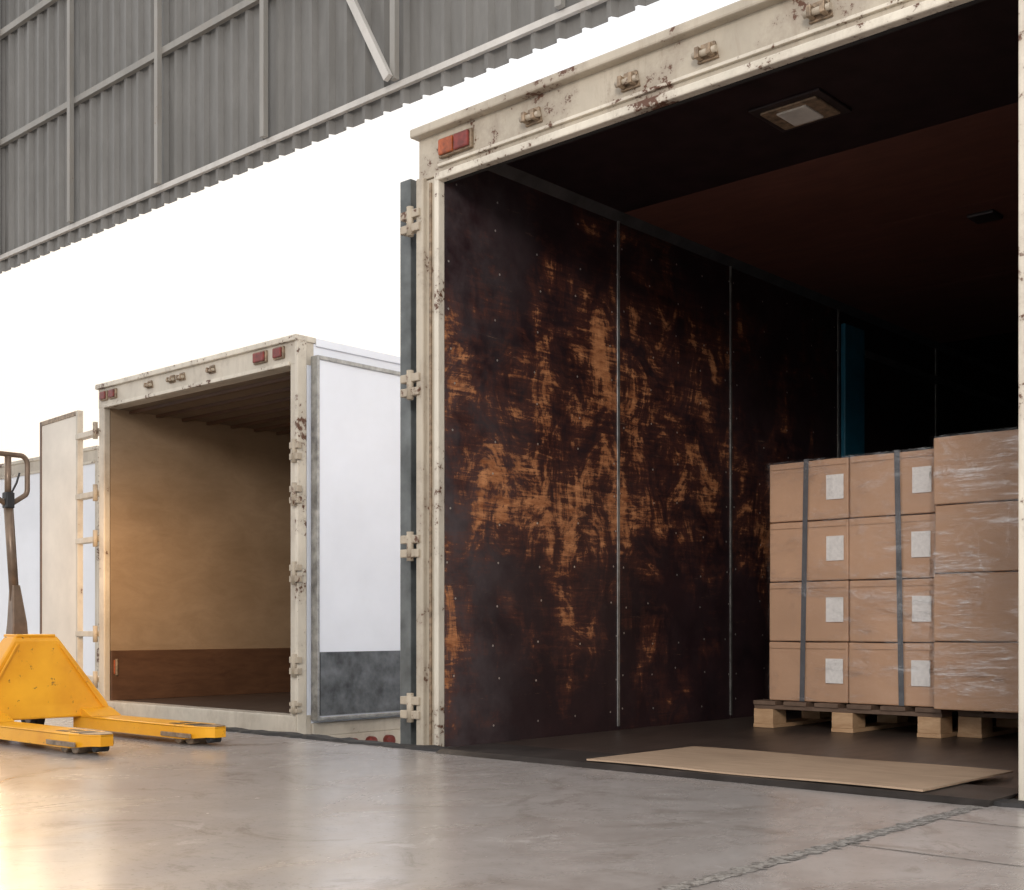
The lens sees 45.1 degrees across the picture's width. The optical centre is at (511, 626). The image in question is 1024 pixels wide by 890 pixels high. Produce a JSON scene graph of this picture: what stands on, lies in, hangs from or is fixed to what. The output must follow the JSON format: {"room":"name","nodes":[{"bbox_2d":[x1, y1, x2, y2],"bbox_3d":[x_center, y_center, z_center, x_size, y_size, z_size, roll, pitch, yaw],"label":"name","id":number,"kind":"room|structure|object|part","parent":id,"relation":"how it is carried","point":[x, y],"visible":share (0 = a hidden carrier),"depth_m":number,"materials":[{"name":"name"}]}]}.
{"room":"loading area","nodes":[
{"label":"loading area","id":0,"kind":"room"},
{"bbox_2d":[0,0,658,273],"bbox_3d":[-2.097,-5.412,8.110,30.002,5.115,0.034,0,0,42],"label":"wall","id":1,"kind":"structure","parent":0,"point":[320,61],"depth_m":8.11,"materials":[{"name":"metal"}]},
{"bbox_2d":[0,0,57,39],"bbox_3d":[-2.119,-4.735,8.088,30.000,0.050,0.034,0,0,42],"label":"trim","id":2,"kind":"structure","parent":1,"relation":"attached to","point":[41,6],"depth_m":9.57,"materials":[{"name":"paint"}]},
{"bbox_2d":[67,0,73,222],"bbox_3d":[-3.239,-5.470,9.056,0.040,5.000,0.034,0,0,42],"label":"trim","id":3,"kind":"structure","parent":1,"relation":"attached to","point":[70,3],"depth_m":9.04,"materials":[{"name":"paint"}]},
{"bbox_2d":[0,0,258,147],"bbox_3d":[-2.119,-3.862,8.088,30.000,0.045,0.034,0,0,42],"label":"trim","id":4,"kind":"structure","parent":1,"relation":"attached to","point":[241,7],"depth_m":8.52,"materials":[{"name":"paint"}]},
{"bbox_2d":[154,0,161,184],"bbox_3d":[-2.372,-5.470,8.270,0.040,5.000,0.034,0,0,42],"label":"trim","id":5,"kind":"structure","parent":1,"relation":"attached to","point":[157,3],"depth_m":8.26,"materials":[{"name":"paint"}]},
{"bbox_2d":[259,0,267,138],"bbox_3d":[-1.505,-5.470,7.485,0.040,5.000,0.034,0,0,42],"label":"trim","id":6,"kind":"structure","parent":1,"relation":"attached to","point":[263,4],"depth_m":7.47,"materials":[{"name":"paint"}]},
{"bbox_2d":[0,0,606,260],"bbox_3d":[-2.116,-2.952,8.091,30.000,0.034,0.026,0,0,42],"label":"roof beam","id":7,"kind":"structure","parent":1,"relation":"attached to","point":[583,5],"depth_m":7.07,"materials":[{"name":"metal"}]},
{"bbox_2d":[346,0,392,81],"bbox_3d":[-1.152,-4.095,7.115,1.340,2.273,0.030,0,0,42],"label":"brace","id":8,"kind":"object","parent":1,"relation":"attached to","point":[362,23],"visible":1,"depth_m":6.76,"materials":[{"name":"paint"}]},
{"bbox_2d":[390,0,398,81],"bbox_3d":[-0.638,-5.470,6.699,0.040,5.000,0.034,0,0,42],"label":"trim","id":9,"kind":"structure","parent":1,"relation":"attached to","point":[394,4],"depth_m":6.68,"materials":[{"name":"paint"}]},
{"bbox_2d":[554,0,564,8],"bbox_3d":[0.229,-5.470,5.914,0.040,5.000,0.034,0,0,42],"label":"trim","id":10,"kind":"structure","parent":1,"relation":"attached to","point":[559,4],"depth_m":5.91,"materials":[{"name":"paint"}]},
{"bbox_2d":[0,717,1023,889],"bbox_3d":[-4.401,1.180,1.099,24.000,1.300,11.720,0,0,42],"label":"floor","id":11,"kind":"structure","parent":0,"point":[241,811],"depth_m":3.30,"materials":[{"name":"concrete"}]},
{"bbox_2d":[0,451,225,753],"bbox_3d":[-2.013,-0.172,5.757,1.446,1.403,0.730,0,0,42],"label":"jack","id":12,"kind":"object","parent":11,"relation":"on","point":[40,679],"visible":1,"depth_m":5.99,"materials":[{"name":"yellow paint"}]},
{"bbox_3d":[-2.477,-0.715,6.156,0.051,0.114,0.013,0,0,-34],"label":"control lever","id":13,"kind":"part","parent":12,"relation":"part of","materials":[{"name":"metal"}]},
{"bbox_3d":[-2.350,0.245,6.062,0.218,0.400,0.724,0,0,42],"label":"frame","id":14,"kind":"part","parent":12,"relation":"part of","materials":[{"name":"yellow paint"}]},
{"bbox_2d":[226,727,1023,807],"bbox_3d":[0.635,0.521,4.426,9.000,0.018,0.097,0,0,42],"label":"trim","id":15,"kind":"structure","parent":11,"relation":"on","point":[433,748],"depth_m":5.61,"materials":[{"name":"black rubber"}]},
{"bbox_2d":[436,743,1017,806],"bbox_3d":[0.655,0.521,4.537,2.320,0.017,0.355,0,0,42],"label":"plate","id":16,"kind":"object","parent":11,"relation":"on","point":[963,794],"visible":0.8,"depth_m":4.26,"materials":[{"name":"metal"}]},
{"bbox_2d":[657,805,982,889],"bbox_3d":[0.335,0.528,2.500,0.077,0.001,3.156,0,0,42],"label":"floor crack","id":17,"kind":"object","parent":11,"relation":"on","point":[735,871],"depth_m":2.91,"materials":[{"name":"grey concrete"}]},
{"bbox_2d":[845,843,1023,866],"bbox_3d":[2.470,0.528,1.513,4.470,0.001,0.010,0,0,42],"label":"trim","id":18,"kind":"structure","parent":11,"relation":"on","point":[845,843],"depth_m":2.88,"materials":[{"name":"grey concrete"}]},
{"bbox_2d":[940,818,1017,826],"bbox_3d":[2.833,0.528,1.914,4.470,0.001,0.010,0,0,42],"label":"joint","id":19,"kind":"structure","parent":11,"relation":"on","point":[940,818],"depth_m":3.34,"materials":[{"name":"grey concrete"}]},
{"label":"outside","id":20,"kind":"structure","parent":0,"visible":0},
{"label":"ground","id":21,"kind":"structure","parent":20,"visible":0},
{"bbox_2d":[0,446,98,690],"bbox_3d":[-2.334,-0.045,16.264,2.527,3.550,8.225,0,0,42],"label":"box truck","id":22,"kind":"object","parent":21,"relation":"on","point":[27,511],"visible":0.07,"depth_m":13.30,"materials":[{"name":"white paint"}]},
{"bbox_3d":[-4.164,-0.505,12.440,0.075,2.330,0.050,0,0,42],"label":"post","id":23,"kind":"part","parent":22,"relation":"part of","materials":[{"name":"white metal"}]},
{"bbox_3d":[-4.140,-0.565,12.418,0.030,2.470,0.070,0,0,42],"label":"post trim","id":24,"kind":"part","parent":22,"relation":"part of","materials":[{"name":"white metal"}]},
{"bbox_2d":[40,334,399,743],"bbox_3d":[-0.047,-0.007,11.214,3.525,3.475,7.440,0,0,42],"label":"box truck","id":25,"kind":"object","parent":21,"relation":"on","point":[248,539],"visible":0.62,"depth_m":8.91,"materials":[{"name":"white paint"}]},
{"bbox_3d":[-3.711,-0.535,9.770,0.044,2.170,0.030,0,0,-42],"label":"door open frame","id":26,"kind":"part","parent":25,"relation":"part of","materials":[{"name":"white metal"}]},
{"bbox_3d":[-3.473,-1.603,9.507,0.044,0.035,0.680,0,0,-42],"label":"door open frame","id":27,"kind":"part","parent":25,"relation":"part of","materials":[{"name":"metal"}]},
{"bbox_3d":[-3.477,-0.535,9.510,0.030,2.130,0.690,0,0,-42],"label":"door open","id":28,"kind":"part","parent":25,"relation":"part of","materials":[{"name":"white metal"}]},
{"bbox_3d":[-3.240,-0.535,9.249,0.044,2.170,0.035,0,0,-42],"label":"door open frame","id":29,"kind":"part","parent":25,"relation":"part of","materials":[{"name":"white paint"}]},
{"bbox_2d":[99,390,107,400],"bbox_3d":[-2.922,-1.655,8.832,0.090,0.070,0.032,0,0,42],"label":"lamp","id":30,"kind":"object","parent":25,"relation":"attached to","point":[103,394],"depth_m":8.81,"materials":[{"name":"plastic"}]},
{"bbox_3d":[-2.937,-0.463,8.901,0.075,2.245,0.050,0,0,42],"label":"post","id":31,"kind":"part","parent":25,"relation":"part of","materials":[{"name":"white metal"}]},
{"bbox_2d":[108,388,116,398],"bbox_3d":[-2.833,-1.655,8.751,0.090,0.070,0.032,0,0,42],"label":"lamp","id":32,"kind":"object","parent":25,"relation":"attached to","point":[112,392],"depth_m":8.73,"materials":[{"name":"plastic"}]},
{"bbox_3d":[-1.166,0.350,10.806,0.032,0.360,5.148,0,0,42],"label":"kick panel","id":33,"kind":"part","parent":25,"relation":"part of","materials":[{"name":"brown wood"}]},
{"bbox_3d":[-2.103,0.610,8.165,2.304,0.160,0.120,0,0,42],"label":"sill","id":34,"kind":"part","parent":25,"relation":"part of","materials":[{"name":"white paint"}]},
{"bbox_2d":[252,350,267,364],"bbox_3d":[-1.551,-1.657,7.590,0.130,0.075,0.032,0,0,42],"label":"lamp","id":35,"kind":"object","parent":25,"relation":"attached to","point":[259,357],"depth_m":7.57,"materials":[{"name":"plastic"}]},
{"bbox_2d":[272,346,284,359],"bbox_3d":[-1.414,-1.657,7.466,0.100,0.075,0.032,0,0,42],"label":"lamp","id":36,"kind":"object","parent":25,"relation":"attached to","point":[278,352],"depth_m":7.45,"materials":[{"name":"plastic"}]},
{"bbox_3d":[-1.288,-0.463,7.407,0.075,2.245,0.050,0,0,42],"label":"post","id":37,"kind":"part","parent":25,"relation":"part of","materials":[{"name":"white metal"}]},
{"bbox_3d":[-1.264,-0.527,7.385,0.030,2.395,0.070,0,0,42],"label":"post trim","id":38,"kind":"part","parent":25,"relation":"part of","materials":[{"name":"white metal"}]},
{"bbox_3d":[0.493,0.620,9.336,0.055,0.080,5.099,0,0,42],"label":"rail","id":39,"kind":"part","parent":25,"relation":"part of","materials":[{"name":"white metal"}]},
{"bbox_3d":[-0.780,-0.532,7.830,0.068,2.185,1.200,0,0,42],"label":"door frame","id":40,"kind":"part","parent":25,"relation":"part of","materials":[{"name":"metal"}]},
{"bbox_3d":[-0.761,0.340,7.807,0.008,0.380,1.150,0,0,42],"label":"door kick plate","id":41,"kind":"part","parent":25,"relation":"part of","materials":[{"name":"grey metal"}]},
{"bbox_2d":[400,0,1023,800],"bbox_3d":[3.738,-0.240,8.023,3.130,3.940,9.468,0,0,42],"label":"box truck","id":42,"kind":"object","parent":21,"relation":"on","point":[643,279],"visible":0.82,"depth_m":5.89,"materials":[{"name":"metal"}]},
{"bbox_3d":[-0.324,-0.667,5.515,0.128,2.634,0.120,0,0,42],"label":"post","id":43,"kind":"part","parent":42,"relation":"part of","materials":[{"name":"white metal"}]},
{"bbox_2d":[438,128,473,158],"bbox_3d":[-0.247,-2.091,5.336,0.200,0.085,0.032,0,0,42],"label":"marker lamp","id":44,"kind":"object","parent":42,"relation":"attached to","point":[459,142],"depth_m":5.33,"materials":[{"name":"plastic"}]},
{"bbox_3d":[0.118,-0.795,5.891,0.020,2.650,1.246,0,0,42],"label":"wall panel","id":45,"kind":"part","parent":42,"relation":"part of","materials":[{"name":"brown wood"}]},
{"bbox_3d":[0.090,-2.087,5.045,0.089,0.065,0.012,0,0,42],"label":"cam keeper plate","id":46,"kind":"part","parent":42,"relation":"part of","materials":[{"name":"metal"}]},
{"bbox_3d":[0.453,-2.087,4.715,0.089,0.065,0.012,0,0,42],"label":"cam keeper plate","id":47,"kind":"part","parent":42,"relation":"part of","materials":[{"name":"metal"}]},
{"bbox_3d":[0.897,-0.795,6.750,0.020,2.650,1.066,0,0,42],"label":"wall panel","id":48,"kind":"part","parent":42,"relation":"part of","materials":[{"name":"brown wood"}]},
{"bbox_3d":[0.712,-2.087,4.481,0.089,0.065,0.012,0,0,42],"label":"cam keeper plate","id":49,"kind":"part","parent":42,"relation":"part of","materials":[{"name":"metal"}]},
{"bbox_3d":[1.078,-2.130,5.081,2.490,0.020,1.158,0,0,42],"label":"ceiling panel","id":50,"kind":"part","parent":42,"relation":"part of","materials":[{"name":"brown wood"}]},
{"bbox_3d":[1.696,-0.795,7.632,0.020,2.650,1.306,0,0,42],"label":"wall panel","id":51,"kind":"part","parent":42,"relation":"part of","materials":[{"name":"brown wood"}]},
{"bbox_2d":[586,746,1012,791],"bbox_3d":[1.019,0.506,4.514,1.350,0.010,0.700,0,0,42],"label":"plywood sheet","id":52,"kind":"object","parent":42,"relation":"on","point":[921,777],"visible":1,"depth_m":4.40,"materials":[{"name":"beige wood"}]},
{"bbox_2d":[748,88,851,131],"bbox_3d":[1.180,-2.105,5.057,0.320,0.030,0.280,0,0,42],"label":"ceiling lamp","id":53,"kind":"object","parent":42,"relation":"attached to","point":[807,106],"depth_m":5.01,"materials":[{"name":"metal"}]},
{"bbox_3d":[1.046,-2.087,4.178,0.089,0.065,0.012,0,0,42],"label":"cam keeper plate","id":54,"kind":"part","parent":42,"relation":"part of","materials":[{"name":"metal"}]},
{"bbox_3d":[1.827,-2.130,5.908,2.490,0.020,1.066,0,0,42],"label":"ceiling panel","id":55,"kind":"part","parent":42,"relation":"part of","materials":[{"name":"brown wood"}]},
{"bbox_2d":[753,699,995,738],"bbox_3d":[2.041,0.458,6.618,1.020,0.142,1.150,0,0,42],"label":"wooden pallet","id":56,"kind":"object","parent":42,"relation":"on","point":[845,717],"visible":0.57,"depth_m":6.24,"materials":[{"name":"brown wood"}]},
{"bbox_2d":[770,449,971,706],"bbox_3d":[2.040,-0.240,6.595,0.944,1.248,1.079,0,0,42],"label":"cardboard boxes","id":57,"kind":"object","parent":56,"relation":"on","point":[852,539],"visible":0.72,"depth_m":6.19,"materials":[{"name":"cardboard"}]},
{"bbox_3d":[2.626,-2.130,6.790,2.490,0.020,1.306,0,0,42],"label":"ceiling panel","id":58,"kind":"part","parent":42,"relation":"part of","materials":[{"name":"brown wood"}]},
{"bbox_3d":[2.652,-0.795,8.688,0.020,2.650,1.536,0,0,42],"label":"wall panel","id":59,"kind":"part","parent":42,"relation":"part of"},
{"bbox_3d":[3.583,-2.130,7.846,2.490,0.020,1.536,0,0,42],"label":"ceiling panel","id":60,"kind":"part","parent":42,"relation":"part of","materials":[{"name":"brown wood"}]},
{"bbox_3d":[3.841,-0.795,10.000,0.020,2.650,1.996,0,0,42],"label":"wall panel","id":61,"kind":"part","parent":42,"relation":"part of","materials":[{"name":"black"}]},
{"bbox_3d":[4.771,-2.130,9.158,2.490,0.020,1.996,0,0,42],"label":"ceiling panel","id":62,"kind":"part","parent":42,"relation":"part of","materials":[{"name":"black"}]},
{"bbox_2d":[967,209,1002,223],"bbox_3d":[2.433,-2.110,6.350,0.140,0.020,0.140,0,0,42],"label":"roof vent","id":63,"kind":"object","parent":42,"relation":"attached to","point":[980,216],"depth_m":6.32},
{"bbox_2d":[957,710,1017,737],"bbox_3d":[2.890,0.458,6.010,1.015,0.142,1.110,0,0,42],"label":"wooden pallet","id":64,"kind":"object","parent":42,"relation":"on","point":[971,724],"visible":0.56,"depth_m":5.91,"materials":[{"name":"brown wood"}]},
{"bbox_2d":[934,429,1017,712],"bbox_3d":[2.741,-0.254,5.883,1.030,1.276,1.234,0,0,42],"label":"cardboard boxes","id":65,"kind":"object","parent":64,"relation":"on","point":[976,475],"visible":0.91,"depth_m":5.64,"materials":[{"name":"brown cardboard"}]}
]}

